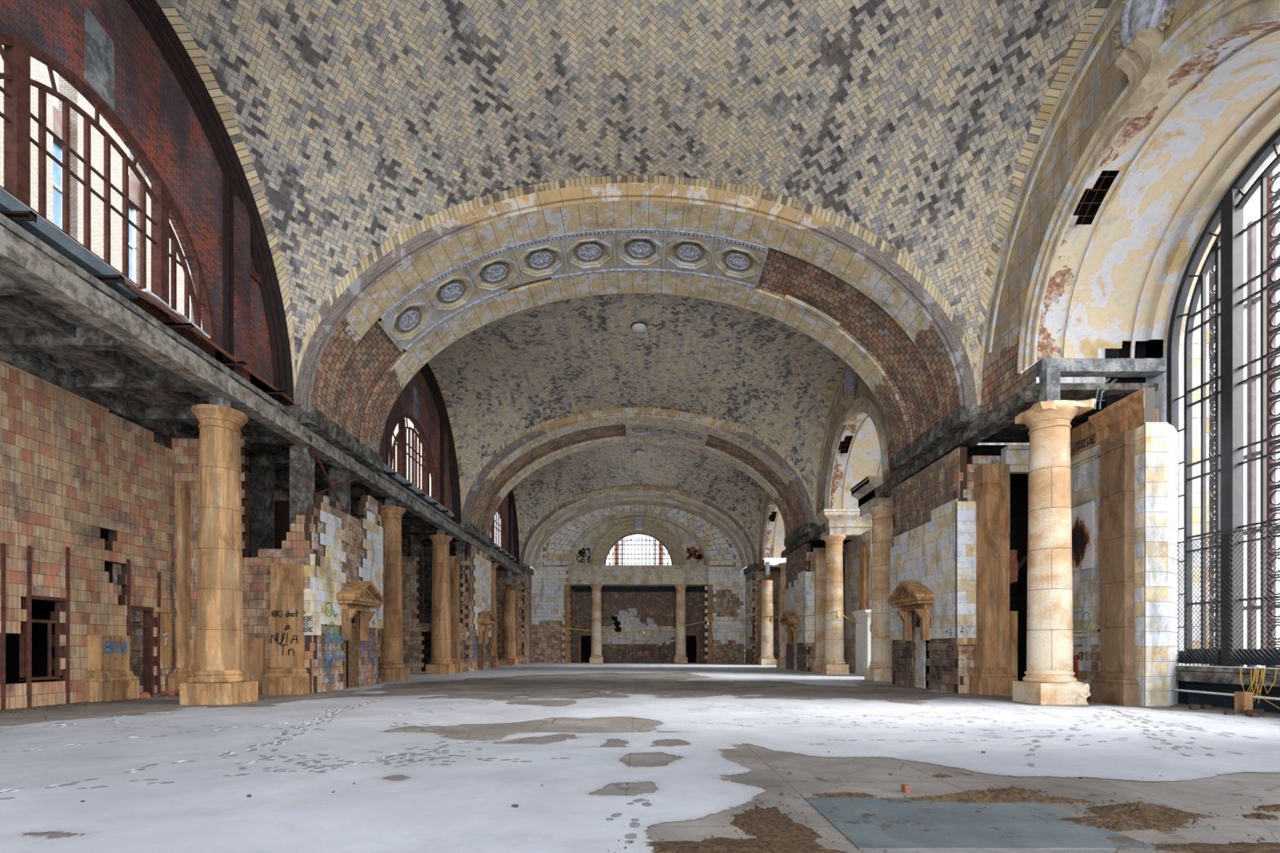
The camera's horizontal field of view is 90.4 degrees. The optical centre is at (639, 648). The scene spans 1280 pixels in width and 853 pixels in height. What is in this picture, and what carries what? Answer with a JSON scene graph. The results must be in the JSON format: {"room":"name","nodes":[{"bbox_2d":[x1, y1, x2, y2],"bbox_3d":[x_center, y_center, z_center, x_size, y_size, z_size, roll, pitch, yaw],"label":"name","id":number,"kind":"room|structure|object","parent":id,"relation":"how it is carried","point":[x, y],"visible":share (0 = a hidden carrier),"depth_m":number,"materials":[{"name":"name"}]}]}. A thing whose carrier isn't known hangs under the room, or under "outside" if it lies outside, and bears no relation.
{"room":"abandoned train station","nodes":[
{"label":"abandoned train station","id":0,"kind":"room"},
{"bbox_2d":[0,0,293,401],"bbox_3d":[-12.385,-11.935,14.650,0.830,8.470,14.740,0,0,0],"label":"wall","id":1,"kind":"structure","parent":0,"point":[104,43],"depth_m":16.61,"materials":[{"name":"brick"}]},
{"bbox_2d":[0,32,216,352],"bbox_3d":[-12.495,-10.684,14.650,0.270,4.013,8.020,0,0,0],"label":"window","id":2,"kind":"structure","parent":1,"relation":"in","point":[16,54],"depth_m":14.36,"materials":[{"name":"metal"}]},
{"bbox_2d":[0,186,274,399],"bbox_3d":[-12.150,-8.425,14.300,0.840,0.850,15.200,0,0,0],"label":"ledge","id":3,"kind":"object","parent":1,"relation":"attached to","point":[11,207],"visible":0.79,"depth_m":13.82,"materials":[{"name":"concrete"}]},
{"bbox_2d":[124,280,296,405],"bbox_3d":[-12.050,-8.428,19.003,0.900,0.797,8.407,0,0,0],"label":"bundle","id":4,"kind":"object","parent":3,"relation":"on","point":[182,321],"visible":0.92,"depth_m":16.92,"materials":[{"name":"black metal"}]},
{"bbox_2d":[0,225,341,463],"bbox_3d":[-12.091,-7.745,16.095,0.739,1.029,17.832,0,0,0],"label":"concrete beam","id":5,"kind":"structure","parent":1,"relation":"attached to","point":[19,259],"depth_m":14.93,"materials":[{"name":"concrete"}]},
{"bbox_2d":[126,0,293,405],"bbox_3d":[-12.230,-11.915,14.650,0.440,8.430,14.700,0,0,0],"label":"arch","id":6,"kind":"object","parent":1,"relation":"attached to","point":[149,13],"visible":0.9,"depth_m":18.97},
{"bbox_2d":[284,404,383,472],"bbox_3d":[-11.973,-8.053,24.920,1.431,0.675,6.244,0,0,0],"label":"trim","id":7,"kind":"structure","parent":1,"relation":"attached to","point":[308,416],"depth_m":23.76,"materials":[{"name":"concrete"}]},
{"bbox_2d":[294,182,977,454],"bbox_3d":[-0.150,-12.230,24.950,23.680,7.800,5.900,0,0,0],"label":"arch","id":8,"kind":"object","parent":1,"relation":"attached to","point":[471,270],"depth_m":24.12,"materials":[{"name":"stone"}]},
{"bbox_2d":[5,351,406,685],"bbox_3d":[-18.750,-3.350,38.500,5.200,9.900,63.000,0,0,0],"label":"wall","id":9,"kind":"structure","parent":0,"point":[41,609],"depth_m":20.10,"materials":[{"name":"ceramic"}]},
{"bbox_2d":[0,360,424,710],"bbox_3d":[-15.200,-7.500,27.450,3.900,18.200,72.900,0,0,0],"label":"wall","id":10,"kind":"structure","parent":0,"point":[72,469],"depth_m":18.60,"materials":[{"name":"brick"}]},
{"bbox_2d":[82,635,139,702],"bbox_3d":[-16.160,0.610,19.450,0.580,1.980,1.410,0,0,0],"label":"pilaster","id":11,"kind":"object","parent":10,"relation":"attached to","point":[105,652],"visible":1,"depth_m":19.11,"materials":[{"name":"stone"}]},
{"bbox_2d":[168,481,194,690],"bbox_3d":[-16.000,-2.100,22.220,0.640,7.400,0.460,0,0,0],"label":"pilaster","id":12,"kind":"object","parent":10,"relation":"attached to","point":[182,674],"visible":0.93,"depth_m":22.15,"materials":[{"name":"stone"}]},
{"bbox_2d":[0,213,518,570],"bbox_3d":[-14.588,-7.788,37.590,5.123,0.824,60.819,0,0,0],"label":"ceiling","id":13,"kind":"structure","parent":0,"point":[30,321],"depth_m":18.18,"materials":[{"name":"concrete"}]},
{"bbox_2d":[173,438,383,693],"bbox_3d":[-13.899,-2.900,25.371,5.103,9.000,5.998,0,0,0],"label":"wall","id":14,"kind":"structure","parent":0,"point":[336,548],"depth_m":22.83,"materials":[{"name":"brick"}]},
{"bbox_2d":[262,563,310,694],"bbox_3d":[-12.330,-0.675,22.170,1.340,4.550,0.560,0,0,0],"label":"pilaster","id":15,"kind":"object","parent":14,"relation":"attached to","point":[286,674],"visible":1,"depth_m":22.05,"materials":[{"name":"stone"}]},
{"bbox_2d":[336,581,384,688],"bbox_3d":[-11.180,-0.540,25.350,0.900,4.280,2.740,0,0,0],"label":"door surround","id":16,"kind":"object","parent":14,"relation":"attached to","point":[357,596],"visible":0.98,"depth_m":25.34,"materials":[{"name":"stone"}]},
{"bbox_2d":[379,362,461,522],"bbox_3d":[-12.385,-11.935,35.250,0.830,8.470,14.740,0,0,0],"label":"wall","id":17,"kind":"structure","parent":0,"point":[415,400],"depth_m":36.65,"materials":[{"name":"brick"}]},
{"bbox_2d":[387,414,438,502],"bbox_3d":[-12.495,-10.684,35.250,0.270,4.013,8.020,0,0,0],"label":"window","id":18,"kind":"structure","parent":17,"relation":"in","point":[400,438],"depth_m":34.93,"materials":[{"name":"metal"}]},
{"bbox_2d":[382,462,458,519],"bbox_3d":[-12.150,-8.425,38.450,0.840,0.850,18.700,0,0,0],"label":"ledge","id":19,"kind":"object","parent":17,"relation":"attached to","point":[388,471],"visible":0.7,"depth_m":34.41,"materials":[{"name":"grey concrete"}]},
{"bbox_2d":[386,363,460,523],"bbox_3d":[-12.230,-11.915,35.250,0.440,8.430,14.700,0,0,0],"label":"rib","id":20,"kind":"object","parent":17,"relation":"attached to","point":[426,371],"visible":0.5,"depth_m":39.80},
{"bbox_2d":[457,522,492,546],"bbox_3d":[-11.978,-8.044,45.526,1.444,0.686,6.224,0,0,0],"label":"trim","id":21,"kind":"structure","parent":17,"relation":"attached to","point":[470,529],"depth_m":44.14,"materials":[{"name":"concrete"}]},
{"bbox_2d":[461,408,813,537],"bbox_3d":[-0.150,-12.230,45.550,23.680,7.800,5.900,0,0,0],"label":"arch","id":22,"kind":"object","parent":17,"relation":"attached to","point":[548,443],"depth_m":44.99,"materials":[{"name":"stone"}]},
{"bbox_2d":[401,544,491,671],"bbox_3d":[-13.947,-2.750,46.000,5.006,8.700,5.940,0,0,0],"label":"wall","id":23,"kind":"structure","parent":0,"point":[476,571],"depth_m":43.06,"materials":[{"name":"tile"}]},
{"bbox_2d":[449,555,462,671],"bbox_3d":[-12.650,-2.300,42.795,1.260,7.800,0.510,0,0,0],"label":"pilaster","id":24,"kind":"object","parent":23,"relation":"attached to","point":[454,560],"visible":0.63,"depth_m":42.70,"materials":[{"name":"stone"}]},
{"bbox_2d":[497,491,519,563],"bbox_3d":[-12.385,-11.935,55.850,0.830,8.470,14.740,0,0,0],"label":"wall","id":25,"kind":"structure","parent":0,"point":[504,505],"depth_m":60.02,"materials":[{"name":"brick"}]},
{"bbox_2d":[490,506,507,552],"bbox_3d":[-12.495,-10.684,55.850,0.270,4.013,8.020,0,0,0],"label":"window","id":26,"kind":"structure","parent":25,"relation":"in","point":[498,531],"depth_m":56.60,"materials":[{"name":"glass"}]},
{"bbox_2d":[475,540,522,575],"bbox_3d":[-12.086,-7.747,55.902,0.748,1.025,20.651,0,0,0],"label":"concrete beam","id":27,"kind":"structure","parent":25,"relation":"attached to","point":[502,562],"depth_m":53.64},
{"bbox_2d":[507,488,519,564],"bbox_3d":[-12.230,-11.915,55.850,0.440,8.430,14.700,0,0,0],"label":"rib","id":28,"kind":"object","parent":25,"relation":"attached to","point":[511,499],"visible":0.27,"depth_m":61.59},
{"bbox_2d":[495,570,531,663],"bbox_3d":[-13.844,-3.100,65.619,4.612,9.400,3.962,0,0,0],"label":"wall","id":29,"kind":"structure","parent":0,"point":[523,582],"depth_m":63.66,"materials":[{"name":"brick"}]},
{"bbox_2d":[155,0,1111,402],"bbox_3d":[-0.150,-12.217,14.650,23.680,7.825,14.700,0,0,0],"label":"ceiling","id":30,"kind":"structure","parent":0,"point":[356,129],"depth_m":18.54,"materials":[{"name":"tile"}]},
{"bbox_2d":[564,588,706,662],"bbox_3d":[-0.150,-2.550,70.250,15.800,8.300,5.300,0,0,0],"label":"wall","id":31,"kind":"structure","parent":0,"point":[623,610],"depth_m":71.59,"materials":[{"name":"brick"}]},
{"bbox_2d":[427,293,846,518],"bbox_3d":[-0.150,-12.217,35.250,23.680,7.825,14.700,0,0,0],"label":"ceiling","id":32,"kind":"structure","parent":0,"point":[516,375],"depth_m":36.98,"materials":[{"name":"tile"}]},
{"bbox_2d":[570,586,704,588],"bbox_3d":[-0.150,-6.800,70.550,15.600,0.200,2.700,0,0,0],"label":"ceiling","id":33,"kind":"structure","parent":0,"point":[572,587],"depth_m":70.14,"materials":[{"name":"concrete"}]},
{"bbox_2d":[512,444,764,560],"bbox_3d":[-0.150,-12.217,55.850,23.680,7.825,14.700,0,0,0],"label":"ceiling","id":34,"kind":"structure","parent":0,"point":[564,479],"depth_m":59.70,"materials":[{"name":"tile"}]},
{"bbox_2d":[531,504,746,662],"bbox_3d":[-0.150,-8.100,68.350,22.800,19.400,2.700,0,0,0],"label":"wall","id":35,"kind":"structure","parent":0,"point":[701,554],"depth_m":67.60,"materials":[{"name":"tile"}]},
{"bbox_2d":[520,485,757,569],"bbox_3d":[-0.150,-12.230,65.500,23.680,7.800,4.600,0,0,0],"label":"arch","id":36,"kind":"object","parent":35,"relation":"attached to","point":[703,508],"depth_m":64.22,"materials":[{"name":"stone"}]},
{"bbox_2d":[604,533,672,564],"bbox_3d":[-0.150,-10.674,69.390,7.500,3.753,0.220,0,0,0],"label":"window","id":37,"kind":"structure","parent":35,"relation":"in","point":[621,540],"depth_m":69.37,"materials":[{"name":"glass"}]},
{"bbox_2d":[0,662,1279,852],"bbox_3d":[-0.150,1.600,33.000,52.000,0.001,94.000,0,0,0],"label":"floor","id":38,"kind":"structure","parent":0,"point":[1223,796],"depth_m":8.44,"materials":[{"name":"concrete"}]},
{"bbox_2d":[0,44,62,229],"bbox_3d":[-22.275,-11.900,14.448,0.750,27.000,20.596,0,0,0],"label":"window pane","id":39,"kind":"object","parent":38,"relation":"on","point":[39,73],"visible":0.13,"depth_m":23.38,"materials":[{"name":"glass"}]},
{"bbox_2d":[0,693,177,713],"bbox_3d":[-15.492,1.576,17.102,1.791,0.030,10.254,0,0,0],"label":"floor grit","id":40,"kind":"structure","parent":38,"relation":"on","point":[163,696],"depth_m":17.51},
{"bbox_2d":[57,74,202,329],"bbox_3d":[-22.275,-11.900,35.048,0.750,27.000,20.596,0,0,0],"label":"window glass","id":41,"kind":"object","parent":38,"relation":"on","point":[64,88],"visible":0.04,"depth_m":26.21,"materials":[{"name":"glass"}]},
{"bbox_2d":[179,404,257,704],"bbox_3d":[-12.280,-2.645,18.600,1.410,8.490,1.410,0,0,0],"label":"stone column","id":42,"kind":"structure","parent":38,"relation":"on","point":[220,678],"depth_m":18.14,"materials":[{"name":"brown stone"}]},
{"bbox_2d":[250,456,275,557],"bbox_3d":[-15.451,-3.078,26.051,0.619,9.386,0.633,0,0,0],"label":"concrete post","id":43,"kind":"object","parent":38,"relation":"on","point":[262,468],"visible":0.38,"depth_m":25.75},
{"bbox_2d":[288,445,315,532],"bbox_3d":[-12.301,-2.843,23.151,0.629,8.906,0.627,0,0,0],"label":"concrete post","id":44,"kind":"object","parent":38,"relation":"on","point":[302,465],"visible":0.31,"depth_m":22.85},
{"bbox_2d":[306,434,359,510],"bbox_3d":[-12.500,-6.400,24.450,1.750,2.279,4.144,0,0,0],"label":"brace","id":45,"kind":"object","parent":44,"relation":"attached to","point":[311,447],"visible":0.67,"depth_m":24.42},
{"bbox_2d":[328,468,351,687],"bbox_3d":[-12.301,-2.843,26.051,0.629,8.906,0.627,0,0,0],"label":"concrete post","id":46,"kind":"object","parent":38,"relation":"on","point":[336,476],"visible":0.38,"depth_m":25.76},
{"bbox_2d":[380,505,409,680],"bbox_3d":[-12.280,-2.645,31.300,1.410,8.490,1.410,0,0,0],"label":"stone column","id":47,"kind":"structure","parent":38,"relation":"on","point":[392,667],"depth_m":30.82,"materials":[{"name":"brown stone"}]},
{"bbox_2d":[388,417,422,489],"bbox_3d":[-22.275,-11.900,55.648,0.750,27.000,20.596,0,0,0],"label":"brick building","id":48,"kind":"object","parent":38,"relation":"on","point":[411,424],"visible":0.06,"depth_m":61.01,"materials":[{"name":"white paint"}]},
{"bbox_2d":[410,534,422,622],"bbox_3d":[-15.451,-3.078,43.951,0.619,9.386,0.633,0,0,0],"label":"concrete post","id":49,"kind":"object","parent":38,"relation":"on","point":[415,540],"visible":0.36,"depth_m":43.66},
{"bbox_2d":[423,541,432,670],"bbox_3d":[-15.451,-3.078,46.651,0.619,9.386,0.633,0,0,0],"label":"concrete post","id":50,"kind":"object","parent":38,"relation":"on","point":[428,547],"visible":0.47,"depth_m":46.35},
{"bbox_2d":[426,534,455,674],"bbox_3d":[-12.280,-2.645,39.200,1.410,8.490,1.410,0,0,0],"label":"stone column","id":51,"kind":"structure","parent":38,"relation":"on","point":[441,663],"depth_m":38.72,"materials":[{"name":"brown stone"}]},
{"bbox_2d":[455,541,466,622],"bbox_3d":[-12.301,-2.843,43.751,0.629,8.906,0.627,0,0,0],"label":"concrete post","id":52,"kind":"object","parent":38,"relation":"on","point":[460,547],"visible":0.31,"depth_m":43.45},
{"bbox_2d":[328,451,475,546],"bbox_3d":[-12.090,-7.746,35.302,0.741,1.028,20.651,0,0,0],"label":"concrete beam","id":53,"kind":"structure","parent":52,"relation":"on","point":[370,479],"depth_m":31.05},
{"bbox_2d":[476,610,495,670],"bbox_3d":[-11.180,-0.540,45.950,0.900,4.280,2.740,0,0,0],"label":"door surround","id":54,"kind":"object","parent":38,"relation":"on","point":[486,618],"visible":0.98,"depth_m":45.66,"materials":[{"name":"stone"}]},
{"bbox_2d":[489,562,499,667],"bbox_3d":[-12.280,-2.645,51.900,1.410,8.490,1.410,0,0,0],"label":"stone column","id":55,"kind":"structure","parent":38,"relation":"on","point":[494,663],"depth_m":51.55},
{"bbox_2d":[500,590,518,665],"bbox_3d":[-12.280,-1.890,59.800,1.390,6.980,1.390,0,0,0],"label":"stone column","id":56,"kind":"structure","parent":38,"relation":"on","point":[508,658],"depth_m":59.32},
{"bbox_2d":[589,584,603,662],"bbox_3d":[-4.650,-2.570,67.900,1.410,8.340,1.410,0,0,0],"label":"stone column","id":57,"kind":"structure","parent":38,"relation":"on","point":[596,655],"depth_m":67.42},
{"bbox_2d":[0,662,1279,852],"bbox_3d":[-0.550,1.583,29.840,31.600,0.018,75.680,0,0,0],"label":"snow cover","id":58,"kind":"object","parent":38,"relation":"on","point":[180,780],"visible":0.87,"depth_m":8.94,"materials":[{"name":"snow"}]},
{"bbox_2d":[673,584,687,662],"bbox_3d":[4.350,-2.570,67.900,1.410,8.340,1.410,0,0,0],"label":"stone column","id":59,"kind":"structure","parent":38,"relation":"on","point":[680,656],"depth_m":67.42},
{"bbox_2d":[607,834,871,852],"bbox_3d":[0.792,1.582,5.050,2.099,0.036,0.787,0,0,0],"label":"pile","id":60,"kind":"object","parent":38,"relation":"on","point":[716,845],"visible":1,"depth_m":5.03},
{"bbox_2d":[758,580,776,665],"bbox_3d":[11.980,-2.365,59.800,1.390,7.930,1.390,0,0,0],"label":"stone column","id":61,"kind":"structure","parent":38,"relation":"on","point":[766,658],"depth_m":59.32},
{"bbox_2d":[776,562,786,667],"bbox_3d":[11.980,-2.645,51.900,1.410,8.490,1.410,0,0,0],"label":"stone column","id":62,"kind":"structure","parent":38,"relation":"on","point":[781,663],"depth_m":51.54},
{"bbox_2d":[723,798,844,852],"bbox_3d":[1.203,1.582,5.536,0.934,0.036,2.300,0,0,0],"label":"pile","id":63,"kind":"object","parent":38,"relation":"on","point":[769,824],"visible":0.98,"depth_m":5.58,"materials":[{"name":"soil"}]},
{"bbox_2d":[819,534,848,674],"bbox_3d":[11.980,-2.645,39.200,1.410,8.490,1.410,0,0,0],"label":"stone column","id":64,"kind":"structure","parent":38,"relation":"on","point":[833,664],"depth_m":38.72,"materials":[{"name":"beige stone"}]},
{"bbox_2d":[813,509,872,540],"bbox_3d":[13.190,-7.650,39.490,4.220,1.500,2.420,0,0,0],"label":"cornice block","id":65,"kind":"object","parent":64,"relation":"on","point":[848,522],"visible":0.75,"depth_m":38.70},
{"bbox_2d":[800,791,887,797],"bbox_3d":[2.200,1.576,6.850,0.946,0.048,0.314,0,0,0],"label":"pile","id":66,"kind":"object","parent":38,"relation":"on","point":[844,794],"visible":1,"depth_m":6.82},
{"bbox_2d":[864,505,892,681],"bbox_3d":[11.980,-2.645,31.300,1.410,8.490,1.410,0,0,0],"label":"stone column","id":67,"kind":"structure","parent":38,"relation":"on","point":[880,667],"depth_m":30.83,"materials":[{"name":"brown stone"}]},
{"bbox_2d":[850,475,892,517],"bbox_3d":[11.765,-7.650,32.175,1.370,1.500,2.650,0,0,0],"label":"cornice block","id":68,"kind":"object","parent":67,"relation":"on","point":[864,491],"visible":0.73,"depth_m":31.74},
{"bbox_2d":[804,797,1156,849],"bbox_3d":[2.920,1.593,5.895,2.366,0.020,1.713,0,0,0],"label":"floor slab","id":69,"kind":"structure","parent":38,"relation":"on","point":[892,823],"depth_m":5.62,"materials":[{"name":"concrete"}]},
{"bbox_2d":[851,789,1118,804],"bbox_3d":[3.531,1.539,6.651,2.820,0.123,0.405,0,0,0],"label":"pile","id":70,"kind":"object","parent":38,"relation":"on","point":[976,796],"visible":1,"depth_m":6.59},
{"bbox_2d":[986,786,1048,795],"bbox_3d":[4.160,1.559,7.002,0.684,0.082,0.486,0,0,0],"label":"pile","id":71,"kind":"object","parent":38,"relation":"on","point":[1011,789],"visible":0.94,"depth_m":6.96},
{"bbox_2d":[1012,398,1096,704],"bbox_3d":[12.097,-2.705,18.643,1.636,8.693,1.511,0,0,0],"label":"stone column","id":72,"kind":"structure","parent":38,"relation":"on","point":[1049,678],"depth_m":18.14,"materials":[{"name":"beige stone"}]},
{"bbox_2d":[1038,367,1060,402],"bbox_3d":[11.979,-7.505,18.599,0.398,1.243,0.397,0,0,0],"label":"concrete post","id":73,"kind":"object","parent":72,"relation":"on","point":[1049,378],"visible":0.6,"depth_m":18.41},
{"bbox_2d":[1038,812,1216,831],"bbox_3d":[4.372,1.556,5.834,1.615,0.089,0.614,0,0,0],"label":"pile","id":74,"kind":"object","parent":38,"relation":"on","point":[1117,822],"visible":0.98,"depth_m":5.71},
{"bbox_2d":[1073,800,1218,824],"bbox_3d":[4.885,1.538,6.155,1.175,0.123,0.809,0,0,-18],"label":"pile","id":75,"kind":"object","parent":38,"relation":"on","point":[1139,808],"visible":0.88,"depth_m":6.07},
{"bbox_2d":[1108,836,1279,852],"bbox_3d":[5.005,1.575,4.994,2.642,0.049,0.692,0,0,0],"label":"pile","id":76,"kind":"object","parent":38,"relation":"on","point":[1195,847],"visible":1,"depth_m":5.01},
{"bbox_2d":[1211,262,1214,648],"bbox_3d":[18.450,-5.900,20.300,0.100,15.000,0.600,0,0,0],"label":"post","id":77,"kind":"object","parent":38,"relation":"on","point":[1213,264],"visible":0.11,"depth_m":20.45,"materials":[{"name":"metal"}]},
{"bbox_2d":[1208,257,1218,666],"bbox_3d":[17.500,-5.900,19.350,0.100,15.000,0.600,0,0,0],"label":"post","id":78,"kind":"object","parent":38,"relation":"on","point":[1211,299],"visible":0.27,"depth_m":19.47,"materials":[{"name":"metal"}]},
{"bbox_2d":[1265,170,1279,667],"bbox_3d":[17.650,-5.900,17.600,0.100,15.000,0.600,0,0,0],"label":"post","id":79,"kind":"object","parent":38,"relation":"on","point":[1270,197],"visible":0.8,"depth_m":17.76,"materials":[{"name":"metal"}]},
{"bbox_2d":[745,570,780,663],"bbox_3d":[13.519,-3.100,65.619,4.662,9.400,3.962,0,0,0],"label":"wall","id":80,"kind":"structure","parent":0,"point":[753,578],"depth_m":63.66,"materials":[{"name":"brick"}]},
{"bbox_2d":[757,489,789,570],"bbox_3d":[11.755,-11.915,55.850,0.190,8.430,14.700,0,0,0],"label":"wall","id":81,"kind":"structure","parent":0,"point":[765,510],"depth_m":60.65,"materials":[{"name":"tile"}]},
{"bbox_2d":[764,505,821,558],"bbox_3d":[13.625,-9.751,56.100,3.650,6.702,9.100,0,0,0],"label":"ceiling","id":82,"kind":"structure","parent":0,"point":[775,536],"depth_m":59.64,"materials":[{"name":"beige paint"}]},
{"bbox_2d":[784,539,851,671],"bbox_3d":[13.270,-3.000,45.906,4.360,9.200,6.112,0,0,0],"label":"wall","id":83,"kind":"structure","parent":0,"point":[799,593],"depth_m":43.97,"materials":[{"name":"brick"}]},
{"bbox_2d":[779,611,799,670],"bbox_3d":[10.887,-0.536,46.000,0.914,4.287,2.740,0,0,0],"label":"door surround","id":84,"kind":"object","parent":83,"relation":"attached to","point":[792,623],"visible":0.94,"depth_m":45.75,"materials":[{"name":"stone"}]},
{"bbox_2d":[781,522,826,558],"bbox_3d":[11.775,-7.547,45.549,0.735,0.526,12.146,0,0,0],"label":"concrete beam","id":85,"kind":"structure","parent":83,"relation":"on","point":[815,535],"depth_m":43.63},
{"bbox_2d":[812,552,825,671],"bbox_3d":[12.270,-2.400,42.795,1.260,8.000,0.510,0,0,0],"label":"pilaster","id":86,"kind":"object","parent":83,"relation":"attached to","point":[820,557],"visible":0.64,"depth_m":42.70,"materials":[{"name":"beige stone"}]},
{"bbox_2d":[813,363,899,527],"bbox_3d":[11.755,-11.915,35.250,0.190,8.430,14.700,0,0,0],"label":"wall","id":87,"kind":"structure","parent":0,"point":[865,402],"depth_m":37.42,"materials":[{"name":"paint"}]},
{"bbox_2d":[783,523,817,546],"bbox_3d":[11.675,-8.056,45.515,1.453,0.677,6.220,0,0,0],"label":"trim","id":88,"kind":"structure","parent":87,"relation":"attached to","point":[801,531],"depth_m":44.15,"materials":[{"name":"concrete"}]},
{"bbox_2d":[840,364,857,425],"bbox_3d":[11.545,-14.237,35.212,0.709,3.574,2.029,0,0,0],"label":"keystone","id":89,"kind":"object","parent":87,"relation":"attached to","point":[850,381],"visible":0.83,"depth_m":34.92,"materials":[{"name":"beige stone"}]},
{"bbox_2d":[843,528,872,672],"bbox_3d":[14.510,-2.775,40.400,1.920,8.750,5.300,0,0,0],"label":"wall","id":90,"kind":"structure","parent":0,"point":[851,548],"depth_m":41.35,"materials":[{"name":"stone"}]},
{"bbox_2d":[852,609,871,675],"bbox_3d":[13.850,-0.275,36.650,2.500,3.750,2.300,0,0,0],"label":"door vestibule","id":91,"kind":"structure","parent":90,"relation":"in","point":[863,633],"depth_m":36.50,"materials":[{"name":"white paint"}]},
{"bbox_2d":[523,611,858,635],"bbox_3d":[3.272,-1.878,51.764,8.346,1.296,34.756,0,0,-42],"label":"string","id":92,"kind":"object","parent":91,"relation":"hanging from","point":[837,612],"visible":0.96,"depth_m":51.66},
{"bbox_2d":[859,546,868,610],"bbox_3d":[13.620,-2.250,38.850,0.460,7.700,1.210,0,0,0],"label":"pilaster","id":93,"kind":"object","parent":90,"relation":"attached to","point":[864,552],"visible":0.41,"depth_m":38.43,"materials":[{"name":"stone"}]},
{"bbox_2d":[830,412,887,509],"bbox_3d":[13.625,-9.751,35.500,3.650,6.702,9.100,0,0,0],"label":"ceiling","id":94,"kind":"structure","parent":0,"point":[858,457],"depth_m":38.52,"materials":[{"name":"beige paint"}]},
{"bbox_2d":[889,444,1027,693],"bbox_3d":[13.270,-3.000,25.306,4.360,9.200,6.112,0,0,0],"label":"wall","id":95,"kind":"structure","parent":0,"point":[934,510],"depth_m":23.80,"materials":[{"name":"ceramic"}]},
{"bbox_2d":[887,581,934,688],"bbox_3d":[10.887,-0.536,25.400,0.914,4.287,2.740,0,0,0],"label":"door surround","id":96,"kind":"object","parent":95,"relation":"attached to","point":[912,596],"visible":1,"depth_m":25.29,"materials":[{"name":"stone"}]},
{"bbox_2d":[888,404,983,472],"bbox_3d":[11.672,-8.059,24.927,1.419,0.667,6.216,0,0,0],"label":"trim","id":97,"kind":"structure","parent":95,"relation":"attached to","point":[960,418],"depth_m":23.76,"materials":[{"name":"concrete"}]},
{"bbox_2d":[874,386,1039,497],"bbox_3d":[11.773,-7.549,24.957,0.732,0.523,12.166,0,0,0],"label":"concrete beam","id":98,"kind":"structure","parent":95,"relation":"on","point":[1003,415],"depth_m":21.86,"materials":[{"name":"concrete"}]},
{"bbox_2d":[968,463,1017,694],"bbox_3d":[12.270,-2.375,22.095,1.300,7.950,0.710,0,0,0],"label":"pilaster","id":99,"kind":"object","parent":95,"relation":"attached to","point":[991,674],"visible":0.99,"depth_m":21.90,"materials":[{"name":"stone"}]},
{"bbox_2d":[1000,444,1029,677],"bbox_3d":[13.354,-2.710,22.688,1.208,8.620,1.377,0,0,0],"label":"frame","id":100,"kind":"object","parent":95,"relation":"attached to","point":[1017,455],"visible":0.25,"depth_m":22.40,"materials":[{"name":"wood"}]},
{"bbox_2d":[980,382,1158,442],"bbox_3d":[13.650,-7.800,21.400,3.600,0.200,4.900,0,0,0],"label":"ceiling","id":101,"kind":"structure","parent":0,"point":[1013,433],"depth_m":19.38,"materials":[{"name":"concrete"}]},
{"bbox_2d":[1070,387,1177,706],"bbox_3d":[14.510,-2.775,19.800,1.920,8.750,5.300,0,0,0],"label":"wall","id":102,"kind":"structure","parent":0,"point":[1156,442],"depth_m":17.62,"materials":[{"name":"tile"}]},
{"bbox_2d":[1090,430,1140,706],"bbox_3d":[13.620,-2.250,18.250,0.460,7.700,1.310,0,0,0],"label":"pilaster","id":103,"kind":"object","parent":102,"relation":"attached to","point":[1110,686],"visible":1,"depth_m":18.05,"materials":[{"name":"brown stone"}]},
{"bbox_2d":[977,0,1279,414],"bbox_3d":[11.755,-11.915,14.650,0.190,8.430,14.700,0,0,0],"label":"molding","id":104,"kind":"structure","parent":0,"point":[1081,128],"depth_m":17.79,"materials":[{"name":"stone"}]},
{"bbox_2d":[1112,0,1174,121],"bbox_3d":[11.545,-14.232,14.653,0.709,3.564,2.047,0,0,0],"label":"keystone","id":105,"kind":"object","parent":104,"relation":"attached to","point":[1143,23],"visible":1,"depth_m":14.50,"materials":[{"name":"beige stone"}]},
{"bbox_2d":[977,126,1279,665],"bbox_3d":[13.950,-7.500,11.065,4.200,18.200,40.130,0,0,0],"label":"wall","id":106,"kind":"structure","parent":0,"point":[1154,348],"depth_m":18.77,"materials":[{"name":"paint"}]},
{"bbox_2d":[1035,358,1166,409],"bbox_3d":[13.626,-7.813,19.053,3.664,1.394,0.833,0,0,0],"label":"concrete beam","id":107,"kind":"structure","parent":106,"relation":"attached to","point":[1069,367],"depth_m":18.65,"materials":[{"name":"concrete"}]},
{"bbox_2d":[1166,128,1279,713],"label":"window","id":108,"kind":"structure","parent":106,"relation":"in","point":[1229,653],"depth_m":16.70,"materials":[{"name":"metal"}]},
{"bbox_2d":[1213,207,1279,666],"bbox_3d":[19.250,-5.900,19.250,0.160,15.000,4.700,0,0,0],"label":"window glass","id":109,"kind":"object","parent":108,"relation":"attached to","point":[1251,305],"visible":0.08,"depth_m":19.92,"materials":[{"name":"glass"}]},
{"bbox_2d":[1036,17,1279,407],"bbox_3d":[13.625,-9.751,14.900,3.650,6.702,9.100,0,0,0],"label":"arch","id":110,"kind":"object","parent":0,"point":[1125,247],"depth_m":17.11,"materials":[{"name":"beige paint"}]},
{"bbox_2d":[1183,271,1209,666],"bbox_3d":[16.650,-6.900,39.945,1.100,17.000,41.510,0,0,0],"label":"wall","id":111,"kind":"structure","parent":0,"point":[1196,334],"depth_m":19.20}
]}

